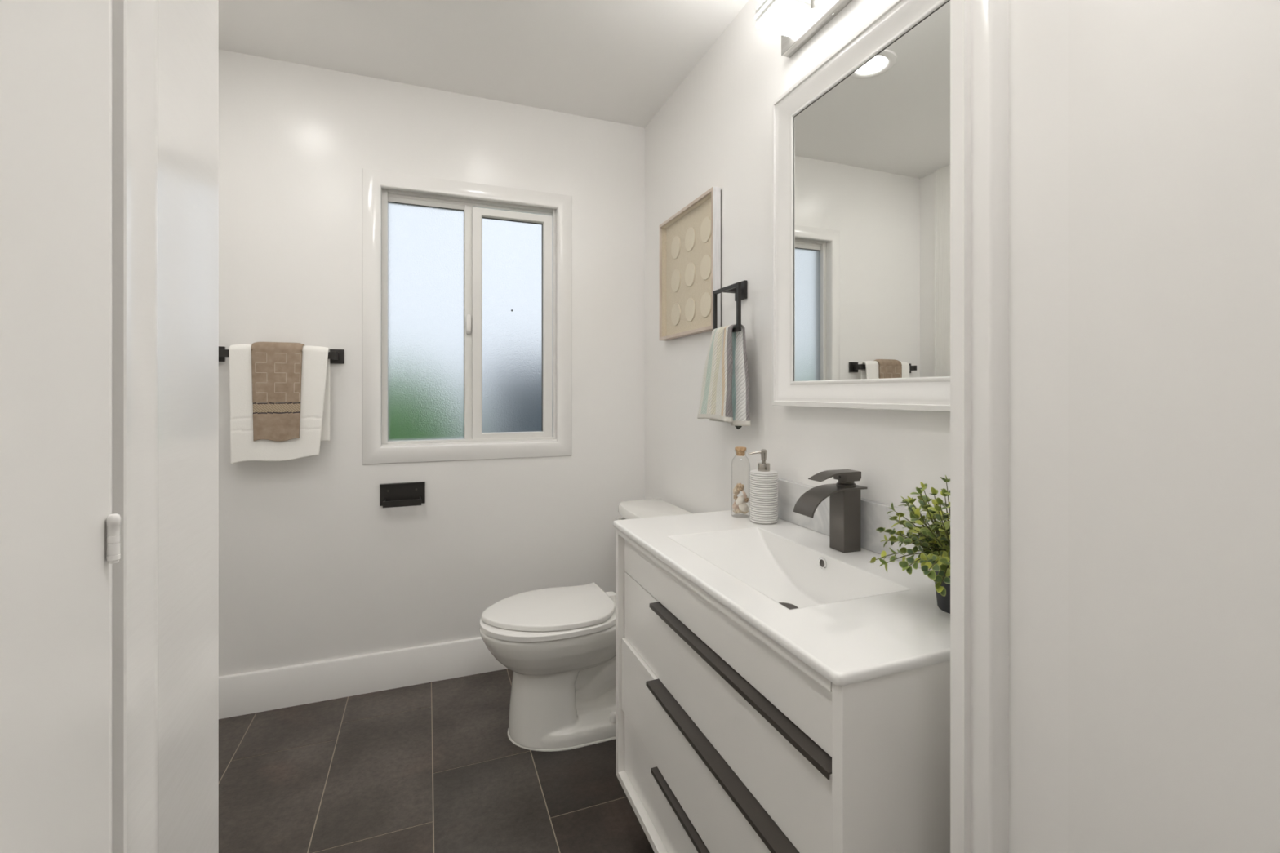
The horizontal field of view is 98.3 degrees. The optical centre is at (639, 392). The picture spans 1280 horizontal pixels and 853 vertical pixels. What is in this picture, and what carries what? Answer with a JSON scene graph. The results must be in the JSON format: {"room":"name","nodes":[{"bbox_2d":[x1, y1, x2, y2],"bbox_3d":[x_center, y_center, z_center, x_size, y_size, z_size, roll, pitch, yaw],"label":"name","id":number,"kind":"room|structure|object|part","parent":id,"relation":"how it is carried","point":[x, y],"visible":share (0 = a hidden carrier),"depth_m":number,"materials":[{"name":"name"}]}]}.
{"room":"bathroom","nodes":[
{"label":"bathroom","id":0,"kind":"room"},
{"bbox_2d":[218,48,644,676],"bbox_3d":[-0.829,-0.010,2.347,2.016,2.480,0.120,0,0,-21],"label":"wall","id":1,"kind":"structure","parent":0,"point":[313,568],"depth_m":2.21,"materials":[{"name":"white paint"}]},
{"bbox_2d":[218,346,344,364],"bbox_3d":[-1.347,-0.141,2.047,0.442,0.055,0.068,0,0,-21],"label":"towel bar","id":2,"kind":"object","parent":1,"relation":"attached to","point":[335,356],"visible":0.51,"depth_m":2.09,"materials":[{"name":"black metal"}]},
{"bbox_3d":[-1.537,-0.141,2.005,0.056,0.055,0.010,0,0,-21],"label":"wall plate","id":3,"kind":"part","parent":2,"relation":"part of","materials":[{"name":"black metal"}]},
{"bbox_2d":[250,342,304,441],"bbox_3d":[-1.321,-0.005,2.026,0.160,0.361,0.073,0,0,-21],"label":"hand towel","id":4,"kind":"object","parent":2,"relation":"hanging from","point":[276,366],"visible":0.96,"depth_m":2.00,"materials":[{"name":"brown fabric"}]},
{"bbox_2d":[229,344,329,463],"bbox_3d":[-1.315,0.038,2.028,0.310,0.426,0.053,0,0,-21],"label":"bath towel","id":5,"kind":"object","parent":2,"relation":"hanging from","point":[314,421],"visible":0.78,"depth_m":2.01,"materials":[{"name":"white fabric"}]},
{"bbox_3d":[-1.165,-0.141,2.112,0.016,0.028,0.058,0,0,-21],"label":"post","id":6,"kind":"part","parent":2,"relation":"part of","materials":[{"name":"black metal"}]},
{"bbox_3d":[-1.177,-0.141,2.144,0.056,0.055,0.010,0,0,-21],"label":"wall plate","id":7,"kind":"part","parent":2,"relation":"part of","materials":[{"name":"black metal"}]},
{"bbox_2d":[218,636,507,719],"bbox_3d":[-0.804,1.106,2.284,1.776,0.148,0.015,0,0,-21],"label":"baseboard","id":8,"kind":"structure","parent":1,"relation":"attached to","point":[276,688],"depth_m":2.15,"materials":[{"name":"white paint"}]},
{"bbox_2d":[379,481,425,507],"bbox_3d":[-0.946,0.406,2.204,0.167,0.087,0.064,0,0,-21],"label":"toilet paper holder","id":9,"kind":"object","parent":1,"relation":"attached to","point":[402,494],"visible":1,"depth_m":2.22,"materials":[{"name":"black metal"}]},
{"bbox_2d":[362,168,571,464],"bbox_3d":[-0.713,-0.301,2.366,0.844,1.167,0.117,0,0,-21],"label":"window","id":10,"kind":"structure","parent":1,"relation":"in","point":[459,294],"depth_m":2.35,"materials":[{"name":"white paint"}]},
{"bbox_3d":[-0.891,-0.291,2.316,0.302,0.978,0.006,0,0,-21],"label":"pane","id":11,"kind":"part","parent":10,"relation":"part of","materials":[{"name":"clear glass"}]},
{"bbox_3d":[-0.893,-0.790,2.323,0.298,0.019,0.029,0,0,-21],"label":"head rail","id":12,"kind":"part","parent":10,"relation":"part of","materials":[{"name":"white plastic"}]},
{"bbox_3d":[-0.737,-0.302,2.378,0.034,0.996,0.039,0,0,-21],"label":"meeting rail","id":13,"kind":"part","parent":10,"relation":"part of","materials":[{"name":"white plastic"}]},
{"bbox_3d":[-0.556,-0.296,2.420,0.342,0.985,0.028,0,0,-21],"label":"sliding sash","id":14,"kind":"part","parent":10,"relation":"part of","materials":[{"name":"white plastic"}]},
{"bbox_3d":[-0.559,-0.292,2.430,0.266,0.931,0.005,0,0,-21],"label":"pane","id":15,"kind":"part","parent":10,"relation":"part of","materials":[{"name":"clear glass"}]},
{"bbox_2d":[218,668,654,852],"bbox_3d":[-0.173,1.210,0.591,2.100,0.060,3.728,0,0,-21],"label":"floor","id":16,"kind":"structure","parent":0,"point":[433,766],"depth_m":1.67,"materials":[{"name":"tile"}]},
{"bbox_2d":[480,498,691,751],"bbox_3d":[-0.185,0.822,2.009,0.765,0.743,0.480,0,0,-21],"label":"toilet","id":17,"kind":"object","parent":16,"relation":"on","point":[558,643],"visible":0.66,"depth_m":1.86,"materials":[{"name":"white ceramic"}]},
{"bbox_3d":[-0.319,0.786,1.958,0.476,0.020,0.368,0,0,-21],"label":"seat","id":18,"kind":"part","parent":17,"relation":"part of","materials":[{"name":"white plastic"}]},
{"bbox_3d":[-0.192,0.996,2.007,0.750,0.395,0.355,0,0,-21],"label":"bowl","id":19,"kind":"part","parent":17,"relation":"part of","materials":[{"name":"white ceramic"}]},
{"bbox_3d":[-0.323,0.764,1.964,0.460,0.018,0.361,0,0,-21],"label":"lid","id":20,"kind":"part","parent":17,"relation":"part of","materials":[{"name":"white plastic"}]},
{"bbox_3d":[-0.063,0.504,2.153,0.044,0.025,0.083,0,0,-21],"label":"flush lever","id":21,"kind":"part","parent":17,"relation":"part of","materials":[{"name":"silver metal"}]},
{"bbox_3d":[0.070,0.469,2.107,0.218,0.038,0.480,0,0,-21],"label":"tank lid","id":22,"kind":"part","parent":17,"relation":"part of","materials":[{"name":"white ceramic"}]},
{"bbox_2d":[218,0,748,127],"bbox_3d":[-0.186,-1.290,0.624,2.100,0.080,3.798,0,0,-21],"label":"ceiling","id":23,"kind":"structure","parent":0,"point":[620,61],"depth_m":1.97,"materials":[{"name":"white paint"}]},
{"bbox_2d":[644,0,950,515],"bbox_3d":[0.449,-0.010,1.666,0.120,2.480,2.068,0,0,-21],"label":"wall","id":24,"kind":"structure","parent":0,"point":[715,129],"depth_m":1.79,"materials":[{"name":"white paint"}]},
{"bbox_2d":[659,186,721,340],"bbox_3d":[0.183,-0.468,2.139,0.036,0.490,0.474,0,0,-21],"label":"picture","id":25,"kind":"object","parent":24,"relation":"attached to","point":[691,239],"visible":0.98,"depth_m":2.12,"materials":[{"name":"brown wood"}]},
{"bbox_2d":[712,280,746,332],"bbox_3d":[0.304,-0.274,1.769,0.075,0.172,0.160,0,0,-21],"label":"towel ring","id":26,"kind":"object","parent":24,"relation":"attached to","point":[740,289],"visible":0.85,"depth_m":1.77,"materials":[{"name":"grey metal"}]},
{"bbox_2d":[697,324,751,429],"bbox_3d":[0.262,-0.049,1.785,0.073,0.326,0.252,0,0,-21],"label":"hand towel","id":27,"kind":"object","parent":26,"relation":"hanging from","point":[725,390],"visible":0.98,"depth_m":1.71,"materials":[{"name":"fabric"}]},
{"bbox_3d":[0.298,-0.330,1.786,0.055,0.012,0.024,0,0,-21],"label":"arm","id":28,"kind":"part","parent":26,"relation":"part of","materials":[{"name":"grey metal"}]},
{"bbox_3d":[0.328,-0.331,1.798,0.010,0.058,0.062,0,0,-21],"label":"wall plate","id":29,"kind":"part","parent":26,"relation":"part of","materials":[{"name":"grey metal"}]},
{"bbox_2d":[615,528,950,852],"bbox_3d":[0.303,0.724,1.211,0.473,0.699,0.910,0,0,-21],"label":"vanity cabinet","id":30,"kind":"object","parent":24,"relation":"attached to","point":[727,741],"visible":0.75,"depth_m":0.92,"materials":[{"name":"white paint"}]},
{"bbox_3d":[0.296,0.966,1.208,0.394,0.168,0.866,0,0,-21],"label":"drawer","id":31,"kind":"part","parent":30,"relation":"part of","materials":[{"name":"white paint"}]},
{"bbox_3d":[0.147,0.885,1.028,0.033,0.010,0.595,0,0,-21],"label":"handle","id":32,"kind":"part","parent":30,"relation":"part of","materials":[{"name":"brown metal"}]},
{"bbox_3d":[0.292,0.780,1.207,0.402,0.198,0.866,0,0,-21],"label":"drawer","id":33,"kind":"part","parent":30,"relation":"part of","materials":[{"name":"white paint"}]},
{"bbox_3d":[0.142,0.684,1.019,0.033,0.010,0.625,0,0,-21],"label":"handle","id":34,"kind":"part","parent":30,"relation":"part of","materials":[{"name":"brown metal"}]},
{"bbox_3d":[0.104,0.384,1.136,0.020,0.018,0.866,0,0,-21],"label":"rail","id":35,"kind":"part","parent":30,"relation":"part of","materials":[{"name":"white paint"}]},
{"bbox_3d":[0.120,0.445,1.141,0.018,0.100,0.866,0,0,-21],"label":"panel","id":36,"kind":"part","parent":30,"relation":"part of","materials":[{"name":"white paint"}]},
{"bbox_3d":[0.296,0.589,1.208,0.394,0.180,0.866,0,0,-21],"label":"drawer","id":37,"kind":"part","parent":30,"relation":"part of","materials":[{"name":"white paint"}]},
{"bbox_3d":[0.149,0.501,1.022,0.033,0.010,0.625,0,0,-21],"label":"handle","id":38,"kind":"part","parent":30,"relation":"part of","materials":[{"name":"brown metal"}]},
{"bbox_2d":[613,508,950,685],"bbox_3d":[0.305,0.417,1.213,0.470,0.119,0.918,0,0,-21],"label":"countertop","id":39,"kind":"structure","parent":30,"relation":"on","point":[851,620],"depth_m":1.07,"materials":[{"name":"white ceramic"}]},
{"bbox_2d":[734,446,746,456],"bbox_3d":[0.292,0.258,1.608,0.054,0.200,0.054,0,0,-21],"label":"cork stopper","id":40,"kind":"object","parent":39,"relation":"on","point":[740,451],"visible":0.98,"depth_m":1.60,"materials":[{"name":"brown wood"}]},
{"bbox_2d":[732,501,737,511],"bbox_3d":[0.275,0.327,1.604,0.012,0.027,0.014,0,0,-21],"label":"seashell","id":41,"kind":"object","parent":40,"relation":"in","point":[734,506],"visible":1,"depth_m":1.60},
{"bbox_2d":[733,486,739,495],"bbox_3d":[0.283,0.287,1.618,0.026,0.031,0.023,0,0,-21],"label":"seashell","id":42,"kind":"object","parent":40,"relation":"in","point":[735,491],"visible":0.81,"depth_m":1.61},
{"bbox_2d":[733,508,742,513],"bbox_3d":[0.282,0.342,1.602,0.018,0.016,0.037,0,0,-21],"label":"seashell","id":43,"kind":"object","parent":40,"relation":"in","point":[737,510],"visible":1,"depth_m":1.59,"materials":[{"name":"beige"}]},
{"bbox_2d":[735,496,743,505],"bbox_3d":[0.285,0.310,1.591,0.023,0.024,0.009,0,0,32],"label":"seashell","id":44,"kind":"object","parent":40,"relation":"in","point":[739,500],"visible":1,"depth_m":1.59,"materials":[{"name":"white"}]},
{"bbox_2d":[735,483,744,492],"bbox_3d":[0.290,0.275,1.606,0.025,0.026,0.024,0,0,12],"label":"seashell","id":45,"kind":"object","parent":40,"relation":"in","point":[740,487],"visible":1,"depth_m":1.60,"materials":[{"name":"beige"}]},
{"bbox_2d":[738,502,748,511],"bbox_3d":[0.298,0.329,1.590,0.030,0.026,0.012,0,0,-21],"label":"seashell","id":46,"kind":"object","parent":40,"relation":"in","point":[743,507],"visible":1,"depth_m":1.59,"materials":[{"name":"white"}]},
{"bbox_2d":[742,490,746,498],"bbox_3d":[0.301,0.293,1.593,0.012,0.025,0.023,0,0,29],"label":"seashell","id":47,"kind":"object","parent":40,"relation":"in","point":[743,491],"visible":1,"depth_m":1.59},
{"bbox_2d":[741,495,748,503],"bbox_3d":[0.298,0.313,1.615,0.033,0.028,0.027,0,0,-21],"label":"seashell","id":48,"kind":"object","parent":40,"relation":"in","point":[743,496],"visible":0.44,"depth_m":1.61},
{"bbox_2d":[748,448,777,524],"bbox_3d":[0.343,0.258,1.538,0.080,0.201,0.077,0,0,-21],"label":"soap dispenser","id":49,"kind":"object","parent":39,"relation":"on","point":[763,482],"visible":1,"depth_m":1.51,"materials":[{"name":"ceramic"}]},
{"bbox_2d":[793,469,867,552],"bbox_3d":[0.431,0.268,1.254,0.153,0.179,0.066,0,0,-21],"label":"faucet","id":50,"kind":"object","parent":39,"relation":"on","point":[844,495],"visible":1,"depth_m":1.25,"materials":[{"name":"grey metal"}]},
{"bbox_3d":[0.431,0.242,1.254,0.153,0.058,0.066,0,0,-21],"label":"spout","id":51,"kind":"part","parent":50,"relation":"part of","materials":[{"name":"grey metal"}]},
{"bbox_3d":[0.442,0.189,1.256,0.113,0.021,0.044,0,0,-21],"label":"lever","id":52,"kind":"part","parent":50,"relation":"part of","materials":[{"name":"grey metal"}]},
{"bbox_2d":[869,475,950,613],"bbox_3d":[0.522,0.250,0.914,0.233,0.215,0.272,0,0,-24],"label":"potted plant","id":53,"kind":"object","parent":39,"relation":"on","point":[935,545],"visible":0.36,"depth_m":0.90,"materials":[{"name":"green plant"}]},
{"bbox_3d":[0.529,0.315,0.915,0.092,0.086,0.092,0,0,-21],"label":"pot","id":54,"kind":"part","parent":53,"relation":"part of","materials":[{"name":"grey ceramic"}]},
{"bbox_2d":[755,0,852,57],"bbox_3d":[0.493,-1.002,1.196,0.134,0.117,0.734,0,0,-21],"label":"vanity light","id":55,"kind":"object","parent":24,"relation":"attached to","point":[797,21],"visible":1,"depth_m":1.44,"materials":[{"name":"silver metal"}]},
{"bbox_3d":[0.377,-1.014,1.458,0.104,0.025,0.103,0,0,-21],"label":"lamp shade","id":56,"kind":"part","parent":55,"relation":"part of","materials":[{"name":"white glass"}]},
{"bbox_2d":[755,0,811,35],"bbox_3d":[0.377,-0.986,1.458,0.104,0.012,0.103,0,0,-21],"label":"diffuser","id":57,"kind":"object","parent":55,"relation":"attached to","point":[783,17],"depth_m":1.45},
{"bbox_2d":[772,0,950,412],"bbox_3d":[0.534,-0.391,1.203,0.052,0.853,0.783,0,0,-21],"label":"wall mirror","id":58,"kind":"object","parent":24,"relation":"attached to","point":[861,141],"visible":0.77,"depth_m":1.24,"materials":[{"name":"white mirror"}]},
{"bbox_2d":[777,477,950,570],"bbox_3d":[0.518,0.303,1.288,0.020,0.110,0.906,0,0,-21],"label":"backsplash","id":59,"kind":"structure","parent":24,"relation":"attached to","point":[874,515],"depth_m":1.27,"materials":[{"name":"white stone"}]},
{"bbox_2d":[1068,0,1279,852],"bbox_3d":[0.778,-0.010,-0.164,0.065,2.480,1.636,0,0,-21],"label":"wall","id":60,"kind":"structure","parent":0,"point":[1174,105],"depth_m":0.51,"materials":[{"name":"white paint"}]},
{"bbox_2d":[950,0,1068,852],"bbox_3d":[0.431,-0.035,0.640,0.060,2.430,0.114,0,0,-21],"label":"door frame","id":61,"kind":"structure","parent":60,"relation":"attached to","point":[1009,59],"depth_m":0.65,"materials":[{"name":"white paint"}]},
{"bbox_3d":[-0.632,-0.010,0.229,0.624,2.480,0.120,0,0,-21],"label":"wall","id":62,"kind":"structure","parent":0,"visible":0},
{"bbox_2d":[0,0,120,852],"bbox_3d":[-0.153,-0.029,-0.059,0.045,2.402,0.710,0,0,-21],"label":"door","id":63,"kind":"structure","parent":62,"relation":"in","point":[60,532],"depth_m":0.23,"materials":[{"name":"white paint"}]},
{"bbox_2d":[111,0,218,852],"bbox_3d":[-0.319,-0.035,0.340,0.061,2.430,0.138,0,0,-21],"label":"door frame","id":64,"kind":"structure","parent":62,"relation":"attached to","point":[165,53],"depth_m":0.33,"materials":[{"name":"white"}]}
]}

